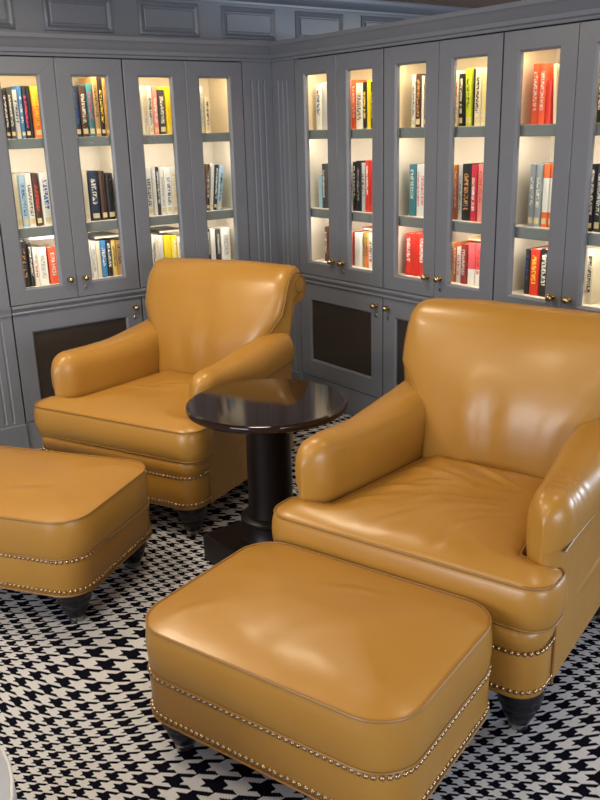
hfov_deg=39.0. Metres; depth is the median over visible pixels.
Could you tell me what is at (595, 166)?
book
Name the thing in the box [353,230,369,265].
book
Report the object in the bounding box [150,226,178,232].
book
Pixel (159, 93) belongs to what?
book
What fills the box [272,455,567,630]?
seat cushion
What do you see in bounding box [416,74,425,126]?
book
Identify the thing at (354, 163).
book
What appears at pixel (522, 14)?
trim
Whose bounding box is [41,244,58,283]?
book
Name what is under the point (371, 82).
book
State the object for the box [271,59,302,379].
trim
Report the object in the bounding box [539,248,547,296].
book
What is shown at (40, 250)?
book
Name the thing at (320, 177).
book
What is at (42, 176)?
book
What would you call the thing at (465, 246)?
book
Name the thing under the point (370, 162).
book
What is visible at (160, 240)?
book
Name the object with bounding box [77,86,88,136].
book
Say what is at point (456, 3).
ceiling
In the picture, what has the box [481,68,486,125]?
book
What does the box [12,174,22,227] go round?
book
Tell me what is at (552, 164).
book
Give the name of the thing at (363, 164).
book
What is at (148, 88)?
book
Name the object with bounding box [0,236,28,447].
trim
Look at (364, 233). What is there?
book
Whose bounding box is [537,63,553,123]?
book
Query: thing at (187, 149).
bookcase
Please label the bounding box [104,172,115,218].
book
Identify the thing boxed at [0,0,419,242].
wall
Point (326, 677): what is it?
ottoman
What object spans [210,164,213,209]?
book
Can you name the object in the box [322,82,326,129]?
book
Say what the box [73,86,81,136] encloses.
book
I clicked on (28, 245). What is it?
book
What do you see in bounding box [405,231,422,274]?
book
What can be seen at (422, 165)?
book
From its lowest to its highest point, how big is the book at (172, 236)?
0.162 m
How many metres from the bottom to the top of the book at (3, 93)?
0.190 m
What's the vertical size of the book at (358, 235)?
0.162 m
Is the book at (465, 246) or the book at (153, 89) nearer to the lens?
the book at (465, 246)
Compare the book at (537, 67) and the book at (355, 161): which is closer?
the book at (537, 67)
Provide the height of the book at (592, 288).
0.202 m
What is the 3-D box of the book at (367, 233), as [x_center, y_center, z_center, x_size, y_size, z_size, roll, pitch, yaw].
[0.384,-0.736,4.124,0.160,0.167,0.021,-14,22,-35]
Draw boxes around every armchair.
[34,258,305,535]
[272,298,599,730]
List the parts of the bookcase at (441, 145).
knob, door, ledge moulding, door, knob, knob, shelf, shelf, door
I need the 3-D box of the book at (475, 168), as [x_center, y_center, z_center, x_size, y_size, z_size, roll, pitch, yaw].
[0.764,-0.862,3.515,0.134,0.225,0.029,-14,22,-35]
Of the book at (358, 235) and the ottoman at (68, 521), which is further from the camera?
the book at (358, 235)
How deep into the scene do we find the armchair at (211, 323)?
3.31 m
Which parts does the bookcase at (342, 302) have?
door, knob, shelf, knob, shelf, ledge moulding, door, door, knob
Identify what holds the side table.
on the floor
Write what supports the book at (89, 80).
on the bookcase at (79, 310)
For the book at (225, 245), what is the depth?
4.41 m
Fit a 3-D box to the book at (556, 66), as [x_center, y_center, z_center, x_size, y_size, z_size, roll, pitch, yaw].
[0.981,-1.127,3.122,0.138,0.206,0.027,-14,22,-35]
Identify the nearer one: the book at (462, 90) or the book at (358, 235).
the book at (462, 90)
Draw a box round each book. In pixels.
[1,88,15,138]
[1,92,10,138]
[6,86,25,137]
[10,90,21,138]
[12,172,35,226]
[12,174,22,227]
[17,175,29,226]
[20,86,30,137]
[20,240,30,286]
[22,235,53,239]
[24,172,42,225]
[25,86,34,137]
[26,242,35,285]
[28,171,51,224]
[29,86,42,137]
[31,244,49,284]
[31,246,39,285]
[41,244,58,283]
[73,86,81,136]
[74,84,95,135]
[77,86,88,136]
[79,77,101,135]
[81,170,90,220]
[86,170,100,220]
[88,231,118,238]
[88,238,107,276]
[88,239,102,277]
[88,240,97,277]
[88,241,92,278]
[92,170,107,219]
[96,77,105,135]
[101,78,109,135]
[103,238,117,275]
[103,239,112,275]
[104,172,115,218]
[107,238,121,274]
[139,86,145,134]
[142,86,148,134]
[145,86,153,134]
[145,167,157,214]
[146,168,153,215]
[148,166,165,214]
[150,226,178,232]
[151,87,158,134]
[151,233,163,258]
[151,234,155,264]
[152,234,159,260]
[154,233,170,257]
[155,167,161,214]
[156,87,171,133]
[156,90,165,133]
[157,166,172,213]
[162,166,177,213]
[164,233,176,257]
[176,235,180,257]
[199,87,204,132]
[203,97,210,132]
[204,164,209,210]
[208,227,220,259]
[208,228,215,258]
[208,229,210,258]
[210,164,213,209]
[210,226,230,259]
[213,165,218,209]
[217,165,223,208]
[316,84,322,129]
[319,176,322,207]
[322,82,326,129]
[322,163,328,207]
[325,226,328,260]
[351,81,351,128]
[351,161,355,210]
[352,80,366,128]
[352,230,363,264]
[353,162,356,210]
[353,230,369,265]
[355,231,371,266]
[356,83,362,128]
[356,160,369,210]
[362,163,365,211]
[363,82,366,128]
[363,226,371,230]
[363,232,366,266]
[366,160,371,211]
[366,232,368,267]
[367,80,371,128]
[369,161,371,211]
[369,232,371,268]
[371,82,371,128]
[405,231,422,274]
[409,164,416,215]
[411,75,415,126]
[412,232,422,275]
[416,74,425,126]
[416,164,420,215]
[419,233,422,276]
[420,164,423,216]
[421,76,424,126]
[424,75,425,126]
[451,240,469,281]
[453,165,458,219]
[453,166,454,213]
[453,240,474,281]
[455,70,465,125]
[456,246,460,282]
[457,162,481,219]
[458,73,465,125]
[460,243,468,283]
[462,162,483,220]
[466,68,475,125]
[467,236,480,240]
[467,241,480,284]
[470,164,478,220]
[472,69,475,125]
[474,68,482,125]
[475,242,479,285]
[477,164,482,221]
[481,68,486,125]
[524,245,547,293]
[527,162,552,225]
[529,246,547,295]
[531,63,544,123]
[534,163,547,226]
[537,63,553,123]
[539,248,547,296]
[541,163,552,226]
[545,80,553,123]
[548,164,552,227]
[553,64,558,123]
[584,247,599,304]
[588,163,599,230]
[593,164,599,231]
[596,76,599,122]
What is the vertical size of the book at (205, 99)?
0.168 m
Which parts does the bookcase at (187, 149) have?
ledge moulding, door, door, shelf, shelf, door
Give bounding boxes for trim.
[0,0,14,28]
[0,0,599,61]
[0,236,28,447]
[42,0,113,33]
[137,0,199,36]
[191,0,473,16]
[221,6,275,40]
[241,61,277,263]
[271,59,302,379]
[295,11,342,37]
[361,16,403,26]
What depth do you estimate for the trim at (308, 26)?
4.33 m
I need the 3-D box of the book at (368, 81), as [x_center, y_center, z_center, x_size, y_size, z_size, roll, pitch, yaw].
[0.368,-1.360,3.900,0.142,0.209,0.026,-14,22,-35]
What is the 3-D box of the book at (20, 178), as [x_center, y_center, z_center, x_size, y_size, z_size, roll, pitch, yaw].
[-1.262,-0.894,3.796,0.028,0.223,0.151,-14,22,-35]
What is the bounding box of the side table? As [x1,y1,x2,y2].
[185,379,347,564]
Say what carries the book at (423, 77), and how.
on the bookcase at (441, 145)
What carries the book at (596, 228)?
on the bookcase at (572, 144)
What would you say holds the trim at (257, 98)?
attached to the wall
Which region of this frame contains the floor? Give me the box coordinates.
[0,413,599,799]
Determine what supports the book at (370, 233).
on the bookcase at (342, 302)
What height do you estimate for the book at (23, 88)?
0.214 m
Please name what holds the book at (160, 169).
on the bookcase at (187, 149)
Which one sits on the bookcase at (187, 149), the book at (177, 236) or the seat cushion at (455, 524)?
the book at (177, 236)
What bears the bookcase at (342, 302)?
on the floor
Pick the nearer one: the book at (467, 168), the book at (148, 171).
the book at (467, 168)
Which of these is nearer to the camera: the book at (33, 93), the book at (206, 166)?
the book at (33, 93)
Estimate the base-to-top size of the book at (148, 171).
0.224 m
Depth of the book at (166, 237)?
4.21 m
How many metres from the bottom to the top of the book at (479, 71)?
0.217 m
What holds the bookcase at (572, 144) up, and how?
on the floor
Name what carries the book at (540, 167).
on the bookcase at (572, 144)
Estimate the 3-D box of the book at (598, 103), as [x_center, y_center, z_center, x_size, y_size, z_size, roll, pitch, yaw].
[1.093,-1.071,2.978,0.130,0.180,0.023,-14,22,-35]
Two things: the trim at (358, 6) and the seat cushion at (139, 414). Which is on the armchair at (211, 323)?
the seat cushion at (139, 414)
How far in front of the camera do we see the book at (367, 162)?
3.98 m
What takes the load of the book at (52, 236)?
on the book at (28, 245)
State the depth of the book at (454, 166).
3.57 m
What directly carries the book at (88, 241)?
on the bookcase at (79, 310)
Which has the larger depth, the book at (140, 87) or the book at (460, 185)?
the book at (140, 87)
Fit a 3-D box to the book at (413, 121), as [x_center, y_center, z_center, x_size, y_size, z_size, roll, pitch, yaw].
[0.541,-1.297,3.679,0.138,0.213,0.024,-14,22,-35]
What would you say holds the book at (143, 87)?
on the bookcase at (187, 149)
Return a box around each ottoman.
[0,446,151,622]
[145,542,491,799]
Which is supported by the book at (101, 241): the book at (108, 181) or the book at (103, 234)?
the book at (103, 234)
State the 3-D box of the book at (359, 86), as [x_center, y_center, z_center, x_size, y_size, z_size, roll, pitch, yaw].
[0.330,-1.373,3.956,0.146,0.200,0.052,-14,22,-35]
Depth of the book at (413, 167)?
3.75 m
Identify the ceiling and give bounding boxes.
[384,0,521,7]
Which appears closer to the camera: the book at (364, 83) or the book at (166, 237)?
the book at (364, 83)
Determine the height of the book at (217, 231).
0.169 m
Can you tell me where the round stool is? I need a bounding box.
[0,745,16,799]
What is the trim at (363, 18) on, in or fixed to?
attached to the wall
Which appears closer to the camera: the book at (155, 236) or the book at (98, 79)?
the book at (98, 79)
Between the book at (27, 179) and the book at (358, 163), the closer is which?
the book at (27, 179)
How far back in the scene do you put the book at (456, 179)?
3.55 m
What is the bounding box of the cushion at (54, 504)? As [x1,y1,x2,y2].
[0,447,147,558]
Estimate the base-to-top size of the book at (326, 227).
0.174 m
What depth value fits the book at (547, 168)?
3.20 m
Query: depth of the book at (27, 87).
3.67 m
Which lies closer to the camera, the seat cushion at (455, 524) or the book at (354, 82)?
the seat cushion at (455, 524)
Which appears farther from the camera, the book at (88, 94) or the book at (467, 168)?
the book at (88, 94)
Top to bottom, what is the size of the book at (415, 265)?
0.190 m
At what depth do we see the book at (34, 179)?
3.77 m
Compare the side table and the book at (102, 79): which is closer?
the side table
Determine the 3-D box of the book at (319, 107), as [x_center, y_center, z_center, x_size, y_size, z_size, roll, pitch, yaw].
[0.141,-1.445,4.179,0.130,0.212,0.043,-14,22,-35]
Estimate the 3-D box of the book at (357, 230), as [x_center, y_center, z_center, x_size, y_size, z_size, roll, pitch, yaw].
[0.302,-0.759,4.210,0.136,0.163,0.030,-14,22,-35]
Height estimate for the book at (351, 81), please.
0.213 m
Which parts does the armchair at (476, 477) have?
armrest, backrest, leg, armrest, leg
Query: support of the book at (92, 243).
on the bookcase at (79, 310)
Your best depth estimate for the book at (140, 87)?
3.97 m
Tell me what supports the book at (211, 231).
on the bookcase at (187, 149)
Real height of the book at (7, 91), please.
0.206 m
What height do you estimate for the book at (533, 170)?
0.233 m
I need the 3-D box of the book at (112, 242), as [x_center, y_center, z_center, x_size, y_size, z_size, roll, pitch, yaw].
[-0.928,-0.695,4.109,0.022,0.168,0.132,-14,22,-35]
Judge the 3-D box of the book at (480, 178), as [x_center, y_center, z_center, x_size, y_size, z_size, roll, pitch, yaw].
[0.798,-0.860,3.498,0.162,0.229,0.031,-14,22,-35]
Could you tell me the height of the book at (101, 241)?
0.173 m
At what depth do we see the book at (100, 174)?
3.95 m
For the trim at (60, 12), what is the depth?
3.61 m
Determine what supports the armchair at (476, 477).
on the floor
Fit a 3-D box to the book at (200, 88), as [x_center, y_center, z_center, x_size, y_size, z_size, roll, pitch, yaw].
[-0.533,-1.439,4.217,0.033,0.214,0.164,-14,22,-35]
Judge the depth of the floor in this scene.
2.11 m
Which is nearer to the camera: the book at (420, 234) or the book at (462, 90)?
the book at (462, 90)
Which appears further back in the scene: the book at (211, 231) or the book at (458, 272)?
the book at (211, 231)
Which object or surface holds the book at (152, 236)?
on the bookcase at (187, 149)
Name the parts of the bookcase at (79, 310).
door, shelf, shelf, knob, ledge moulding, door, knob, door, knob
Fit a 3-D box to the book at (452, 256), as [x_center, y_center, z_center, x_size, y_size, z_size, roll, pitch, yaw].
[0.707,-0.607,3.694,0.135,0.166,0.019,-14,22,-35]
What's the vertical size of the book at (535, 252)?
0.180 m
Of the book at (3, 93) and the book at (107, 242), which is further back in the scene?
the book at (107, 242)
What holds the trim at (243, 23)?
attached to the wall
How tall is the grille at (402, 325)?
0.324 m
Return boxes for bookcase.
[0,55,142,448]
[119,58,249,320]
[295,47,387,415]
[380,31,507,394]
[493,18,599,312]
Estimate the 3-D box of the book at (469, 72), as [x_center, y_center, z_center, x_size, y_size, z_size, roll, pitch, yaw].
[0.727,-1.228,3.439,0.134,0.218,0.040,-14,22,-35]
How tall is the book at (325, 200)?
0.215 m
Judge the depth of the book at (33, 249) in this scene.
3.84 m
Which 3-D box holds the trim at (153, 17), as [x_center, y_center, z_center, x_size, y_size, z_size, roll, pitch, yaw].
[-0.594,-1.734,3.856,0.312,0.143,0.010,-14,22,-35]
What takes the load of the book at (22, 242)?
on the bookcase at (79, 310)
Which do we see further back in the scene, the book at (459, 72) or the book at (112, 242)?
the book at (112, 242)
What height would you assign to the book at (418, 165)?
0.222 m
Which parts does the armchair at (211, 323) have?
armrest, leg, backrest, armrest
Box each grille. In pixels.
[34,318,126,398]
[312,300,370,375]
[397,320,407,384]
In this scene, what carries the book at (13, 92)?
on the bookcase at (79, 310)
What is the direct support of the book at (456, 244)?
on the bookcase at (441, 145)
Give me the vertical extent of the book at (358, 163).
0.232 m
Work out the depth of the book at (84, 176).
3.90 m
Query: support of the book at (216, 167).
on the bookcase at (187, 149)
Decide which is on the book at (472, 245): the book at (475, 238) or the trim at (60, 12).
the book at (475, 238)
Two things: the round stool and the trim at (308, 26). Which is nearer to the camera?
the round stool
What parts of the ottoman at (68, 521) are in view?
leg, leg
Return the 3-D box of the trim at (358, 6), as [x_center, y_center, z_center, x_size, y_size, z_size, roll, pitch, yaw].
[-0.139,-1.955,4.128,6.400,0.062,0.040,-14,22,-35]
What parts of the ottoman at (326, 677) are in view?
leg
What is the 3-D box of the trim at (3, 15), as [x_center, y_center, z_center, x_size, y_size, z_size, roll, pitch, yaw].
[-1.291,-1.556,3.361,0.312,0.143,0.010,-14,22,-35]
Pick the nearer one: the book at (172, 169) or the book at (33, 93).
the book at (33, 93)
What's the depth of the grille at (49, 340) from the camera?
3.92 m
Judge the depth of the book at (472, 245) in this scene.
3.57 m
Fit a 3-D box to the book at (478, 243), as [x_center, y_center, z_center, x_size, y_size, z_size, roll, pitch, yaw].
[0.802,-0.581,3.582,0.148,0.179,0.032,-14,22,-35]
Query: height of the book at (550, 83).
0.153 m
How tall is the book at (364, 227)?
0.014 m
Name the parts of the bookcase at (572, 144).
knob, shelf, shelf, knob, door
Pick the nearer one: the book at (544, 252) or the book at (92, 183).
the book at (544, 252)
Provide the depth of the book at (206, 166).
4.27 m
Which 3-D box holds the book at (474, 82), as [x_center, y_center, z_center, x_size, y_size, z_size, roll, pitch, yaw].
[0.756,-1.223,3.427,0.162,0.215,0.007,-14,22,-35]
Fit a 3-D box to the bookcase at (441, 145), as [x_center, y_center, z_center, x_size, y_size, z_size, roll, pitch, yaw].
[0.676,-0.672,3.672,0.336,1.790,0.651,-14,22,-35]
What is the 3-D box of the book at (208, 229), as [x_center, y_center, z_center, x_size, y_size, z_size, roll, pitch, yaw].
[-0.509,-0.805,4.406,0.023,0.174,0.134,-14,22,-35]
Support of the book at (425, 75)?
on the bookcase at (441, 145)
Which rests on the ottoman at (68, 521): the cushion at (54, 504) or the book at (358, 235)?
the cushion at (54, 504)
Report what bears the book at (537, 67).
on the bookcase at (572, 144)
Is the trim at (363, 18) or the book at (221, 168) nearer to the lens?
the book at (221, 168)
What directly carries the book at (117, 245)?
on the bookcase at (79, 310)
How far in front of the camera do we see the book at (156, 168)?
4.12 m
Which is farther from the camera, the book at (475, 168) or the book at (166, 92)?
the book at (166, 92)
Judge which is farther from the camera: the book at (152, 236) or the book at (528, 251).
the book at (152, 236)
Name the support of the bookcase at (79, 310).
on the floor
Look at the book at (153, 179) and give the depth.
4.10 m
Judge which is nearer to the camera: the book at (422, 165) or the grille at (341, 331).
the book at (422, 165)
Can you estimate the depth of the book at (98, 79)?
3.85 m
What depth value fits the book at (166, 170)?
4.15 m
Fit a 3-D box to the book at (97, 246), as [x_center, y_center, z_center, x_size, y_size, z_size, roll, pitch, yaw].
[-0.996,-0.682,4.069,0.022,0.171,0.150,-14,22,-35]
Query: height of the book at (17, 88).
0.214 m
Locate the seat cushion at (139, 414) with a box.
[34,370,214,461]

